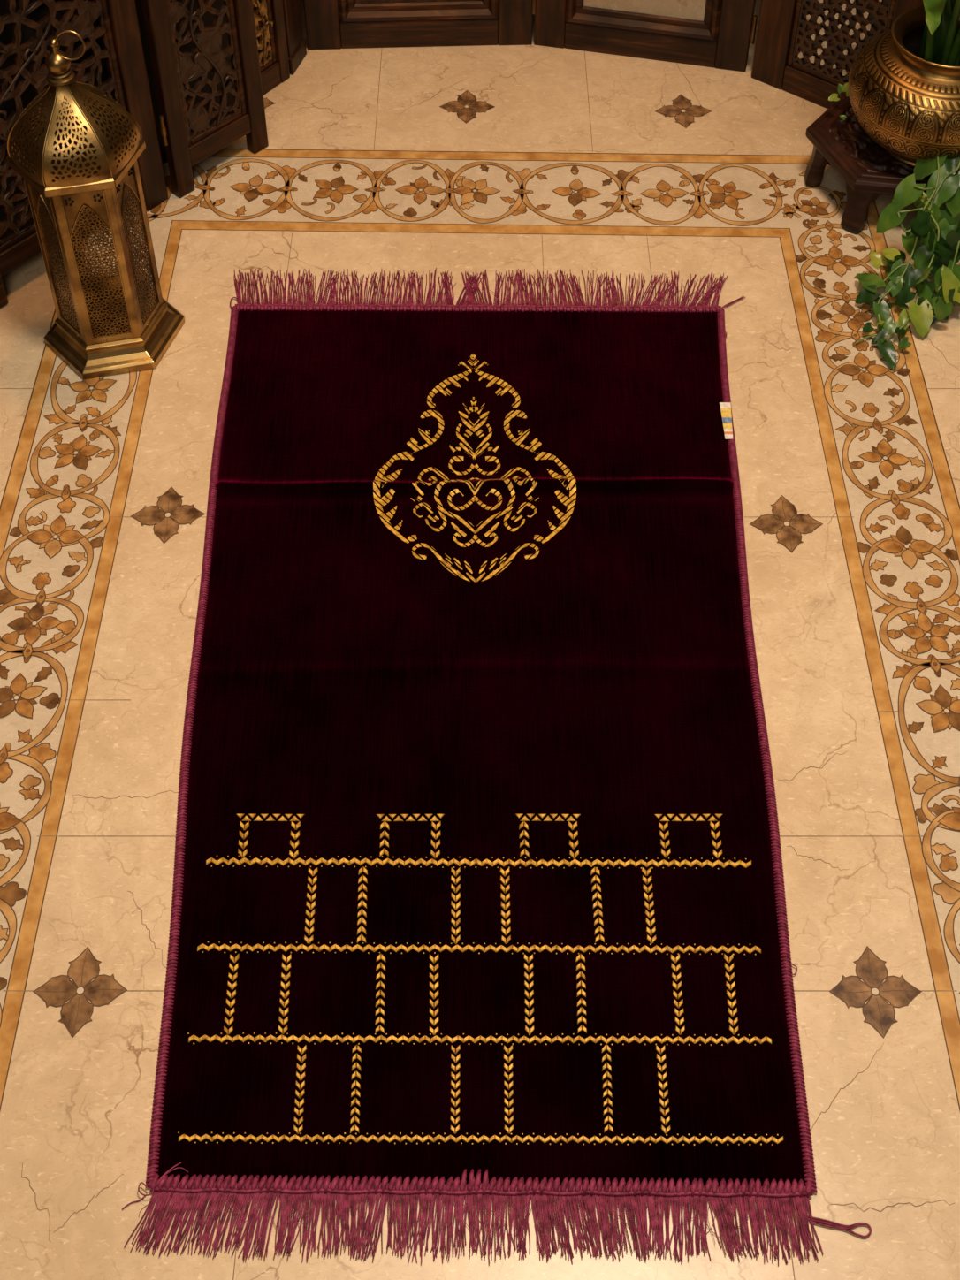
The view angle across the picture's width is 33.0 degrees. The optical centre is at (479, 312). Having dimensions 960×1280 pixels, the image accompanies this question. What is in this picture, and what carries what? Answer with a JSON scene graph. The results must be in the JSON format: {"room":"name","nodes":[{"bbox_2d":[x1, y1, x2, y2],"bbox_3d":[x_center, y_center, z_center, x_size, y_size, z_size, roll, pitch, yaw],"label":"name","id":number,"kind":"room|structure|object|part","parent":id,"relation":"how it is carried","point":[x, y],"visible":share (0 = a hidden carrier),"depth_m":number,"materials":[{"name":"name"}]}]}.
{"room":"prayer room","nodes":[
{"label":"prayer room","id":0,"kind":"room"},
{"bbox_2d":[0,0,237,237],"bbox_3d":[-0.719,-1.118,1.259,0.060,2.900,0.978,31,52,29],"label":"wall","id":1,"kind":"structure","parent":0,"point":[29,94],"depth_m":2.23,"materials":[{"name":"brown wood"}]},
{"bbox_2d":[0,0,959,1279],"bbox_3d":[0.000,0.337,1.829,3.800,0.002,4.600,0,43,0],"label":"floor","id":2,"kind":"structure","parent":0,"point":[456,160],"depth_m":1.85,"materials":[{"name":"stone"}]},
{"bbox_2d":[7,30,184,379],"bbox_3d":[-0.485,-0.145,1.997,0.180,0.472,0.177,0,43,0],"label":"lantern","id":3,"kind":"object","parent":2,"relation":"on","point":[86,157],"visible":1,"depth_m":1.98,"materials":[{"name":"gold metal"}]},
{"bbox_3d":[-0.526,-0.248,1.927,0.069,0.103,0.074,0,43,0],"label":"dome panel","id":4,"kind":"part","parent":3,"relation":"part of","materials":[{"name":"gold metal"}]},
{"bbox_3d":[-0.524,-0.209,1.885,0.073,0.103,0.072,0,43,0],"label":"dome panel","id":5,"kind":"part","parent":3,"relation":"part of","materials":[{"name":"gold metal"}]},
{"bbox_3d":[-0.540,-0.106,2.057,0.005,0.256,0.069,12,45,12],"label":"frame","id":6,"kind":"part","parent":3,"relation":"part of","materials":[{"name":"gold metal"}]},
{"bbox_3d":[-0.527,-0.069,2.015,0.034,0.236,0.036,0,43,0],"label":"pierced panel","id":7,"kind":"part","parent":3,"relation":"part of","materials":[{"name":"gold metal"}]},
{"bbox_3d":[-0.540,-0.107,2.056,0.001,0.236,0.049,12,45,12],"label":"pierced panel","id":8,"kind":"part","parent":3,"relation":"part of","materials":[{"name":"gold metal"}]},
{"bbox_3d":[-0.527,-0.067,2.017,0.050,0.256,0.053,0,43,0],"label":"frame","id":9,"kind":"part","parent":3,"relation":"part of","materials":[{"name":"gold metal"}]},
{"bbox_3d":[-0.500,-0.263,1.942,0.076,0.103,0.067,0,43,0],"label":"dome panel","id":10,"kind":"part","parent":3,"relation":"part of","materials":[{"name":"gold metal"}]},
{"bbox_3d":[-0.470,-0.207,1.883,0.076,0.103,0.067,0,43,0],"label":"dome panel","id":11,"kind":"part","parent":3,"relation":"part of","materials":[{"name":"gold metal"}]},
{"bbox_3d":[-0.472,-0.057,2.003,0.048,0.236,0.012,0,43,0],"label":"pierced panel","id":12,"kind":"part","parent":3,"relation":"part of","materials":[{"name":"gold metal"}]},
{"bbox_3d":[-0.498,-0.133,2.086,0.069,0.256,0.005,-9,44,-9],"label":"frame","id":13,"kind":"part","parent":3,"relation":"part of","materials":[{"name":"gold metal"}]},
{"bbox_3d":[-0.472,-0.056,2.005,0.068,0.256,0.020,0,43,0],"label":"frame","id":14,"kind":"part","parent":3,"relation":"part of","materials":[{"name":"gold metal"}]},
{"bbox_3d":[-0.498,-0.134,2.084,0.049,0.236,0.001,-9,44,-9],"label":"pierced panel","id":15,"kind":"part","parent":3,"relation":"part of","materials":[{"name":"gold metal"}]},
{"bbox_3d":[-0.444,-0.221,1.898,0.069,0.103,0.074,0,43,0],"label":"dome panel","id":16,"kind":"part","parent":3,"relation":"part of","materials":[{"name":"gold metal"}]},
{"bbox_3d":[-0.446,-0.261,1.940,0.073,0.103,0.072,0,43,0],"label":"dome panel","id":17,"kind":"part","parent":3,"relation":"part of","materials":[{"name":"gold metal"}]},
{"bbox_3d":[-0.430,-0.084,2.032,0.015,0.236,0.047,0,43,0],"label":"pierced panel","id":18,"kind":"part","parent":3,"relation":"part of","materials":[{"name":"gold metal"}]},
{"bbox_3d":[-0.430,-0.083,2.033,0.024,0.256,0.067,0,43,0],"label":"frame","id":19,"kind":"part","parent":3,"relation":"part of","materials":[{"name":"gold metal"}]},
{"bbox_3d":[-0.443,-0.122,2.072,0.001,0.236,0.049,-33,52,-30],"label":"pierced panel","id":20,"kind":"part","parent":3,"relation":"part of","materials":[{"name":"gold metal"}]},
{"bbox_3d":[-0.443,-0.121,2.074,0.005,0.256,0.069,-33,52,-30],"label":"frame","id":21,"kind":"part","parent":3,"relation":"part of","materials":[{"name":"gold metal"}]},
{"bbox_2d":[0,0,268,308],"bbox_3d":[-0.644,-0.937,1.359,0.045,2.500,0.923,33,53,30],"label":"screen","id":22,"kind":"object","parent":2,"relation":"on","point":[172,69],"visible":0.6,"depth_m":2.21,"materials":[{"name":"brown wood"}]},
{"bbox_3d":[-0.582,-0.992,1.407,0.011,2.366,0.286,31,51,29],"label":"moulding","id":23,"kind":"part","parent":22,"relation":"part of","materials":[{"name":"brown wood"}]},
{"bbox_3d":[-0.582,-0.118,2.229,0.018,0.034,0.286,31,51,29],"label":"rail","id":24,"kind":"part","parent":22,"relation":"part of","materials":[{"name":"brown wood"}]},
{"bbox_3d":[-0.385,-1.129,1.552,0.083,2.366,0.088,0,43,0],"label":"moulding","id":25,"kind":"part","parent":22,"relation":"part of","materials":[{"name":"brown wood"}]},
{"bbox_3d":[-0.385,-0.256,2.374,0.016,0.032,0.115,33,52,30],"label":"rail","id":26,"kind":"part","parent":22,"relation":"part of","materials":[{"name":"brown wood"}]},
{"bbox_2d":[121,267,871,1265],"bbox_3d":[0.006,0.360,1.794,0.711,0.014,1.247,0,43,0],"label":"rug","id":27,"kind":"object","parent":2,"relation":"on","point":[478,892],"visible":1,"depth_m":1.65,"materials":[{"name":"red fabric"}]},
{"bbox_2d":[252,0,923,108],"bbox_3d":[0.149,-1.281,1.724,1.035,2.500,0.232,3,43,4],"label":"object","id":28,"kind":"object","parent":2,"relation":"on","point":[804,49],"visible":0.68,"depth_m":2.58,"materials":[{"name":"brown wood"}]},
{"bbox_3d":[-0.340,-1.254,1.710,0.009,2.400,0.060,27,50,26],"label":"moulding","id":29,"kind":"part","parent":28,"relation":"part of","materials":[{"name":"brown wood"}]},
{"bbox_3d":[-0.339,-0.366,2.547,0.016,0.040,0.060,27,50,26],"label":"rail","id":30,"kind":"part","parent":28,"relation":"part of","materials":[{"name":"brown wood"}]},
{"bbox_3d":[-0.300,-1.312,1.757,0.023,2.500,0.063,11,44,12],"label":"post","id":31,"kind":"part","parent":28,"relation":"part of","materials":[{"name":"brown wood"}]},
{"bbox_3d":[-0.098,-1.340,1.801,0.256,2.380,0.020,-2,43,-2],"label":"moulding","id":32,"kind":"part","parent":28,"relation":"part of","materials":[{"name":"brown wood"}]},
{"bbox_3d":[-0.099,-1.347,1.809,0.208,2.332,0.005,-2,43,-2],"label":"inset panel","id":33,"kind":"part","parent":28,"relation":"part of","materials":[{"name":"brown wood"}]},
{"bbox_3d":[-0.099,-0.460,2.639,0.256,0.050,0.023,-2,43,-2],"label":"rail","id":34,"kind":"part","parent":28,"relation":"part of","materials":[{"name":"brown wood"}]},
{"bbox_3d":[0.259,-0.438,2.616,0.246,0.050,0.023,9,44,9],"label":"rail","id":35,"kind":"part","parent":28,"relation":"part of","materials":[{"name":"brown wood"}]},
{"bbox_3d":[0.258,-1.318,1.778,0.246,2.380,0.020,9,44,9],"label":"moulding","id":36,"kind":"part","parent":28,"relation":"part of","materials":[{"name":"brown wood"}]},
{"bbox_3d":[0.261,-1.326,1.786,0.198,2.332,0.005,9,44,9],"label":"inset panel","id":37,"kind":"part","parent":28,"relation":"part of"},
{"bbox_3d":[0.544,-0.341,2.516,0.157,0.045,0.022,28,50,27],"label":"rail","id":38,"kind":"part","parent":28,"relation":"part of","materials":[{"name":"brown wood"}]},
{"bbox_3d":[0.544,-1.229,1.680,0.130,2.395,0.106,0,43,0],"label":"moulding","id":39,"kind":"part","parent":28,"relation":"part of","materials":[{"name":"brown wood"}]},
{"bbox_3d":[0.544,-1.232,1.677,0.139,2.386,0.004,28,50,27],"label":"backing panel","id":40,"kind":"part","parent":28,"relation":"part of","materials":[{"name":"brown wood"}]},
{"bbox_2d":[804,92,945,234],"bbox_3d":[0.602,-0.217,2.345,0.266,0.100,0.251,0,43,0],"label":"side table","id":41,"kind":"object","parent":2,"relation":"on","point":[868,171],"visible":0.28,"depth_m":2.29,"materials":[{"name":"brown wood"}]},
{"bbox_3d":[0.496,-0.221,2.364,0.038,0.080,0.049,0,43,0],"label":"leg","id":42,"kind":"part","parent":41,"relation":"part of","materials":[{"name":"brown wood"}]},
{"bbox_3d":[0.535,-0.152,2.291,0.049,0.080,0.037,26,49,25],"label":"leg","id":43,"kind":"part","parent":41,"relation":"part of","materials":[{"name":"brown wood"}]},
{"bbox_2d":[848,5,959,167],"bbox_3d":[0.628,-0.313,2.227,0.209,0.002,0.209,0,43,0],"label":"brass vase","id":44,"kind":"object","parent":41,"relation":"on","point":[908,103],"visible":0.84,"depth_m":2.16,"materials":[{"name":"metal"}]},
{"bbox_2d":[828,0,959,371],"bbox_3d":[0.581,-0.355,2.054,0.394,0.697,0.361,-28,50,-27],"label":"potted plant","id":45,"kind":"object","parent":44,"relation":"in","point":[935,226],"visible":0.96,"depth_m":2.16,"materials":[{"name":"green plant"}]}
]}

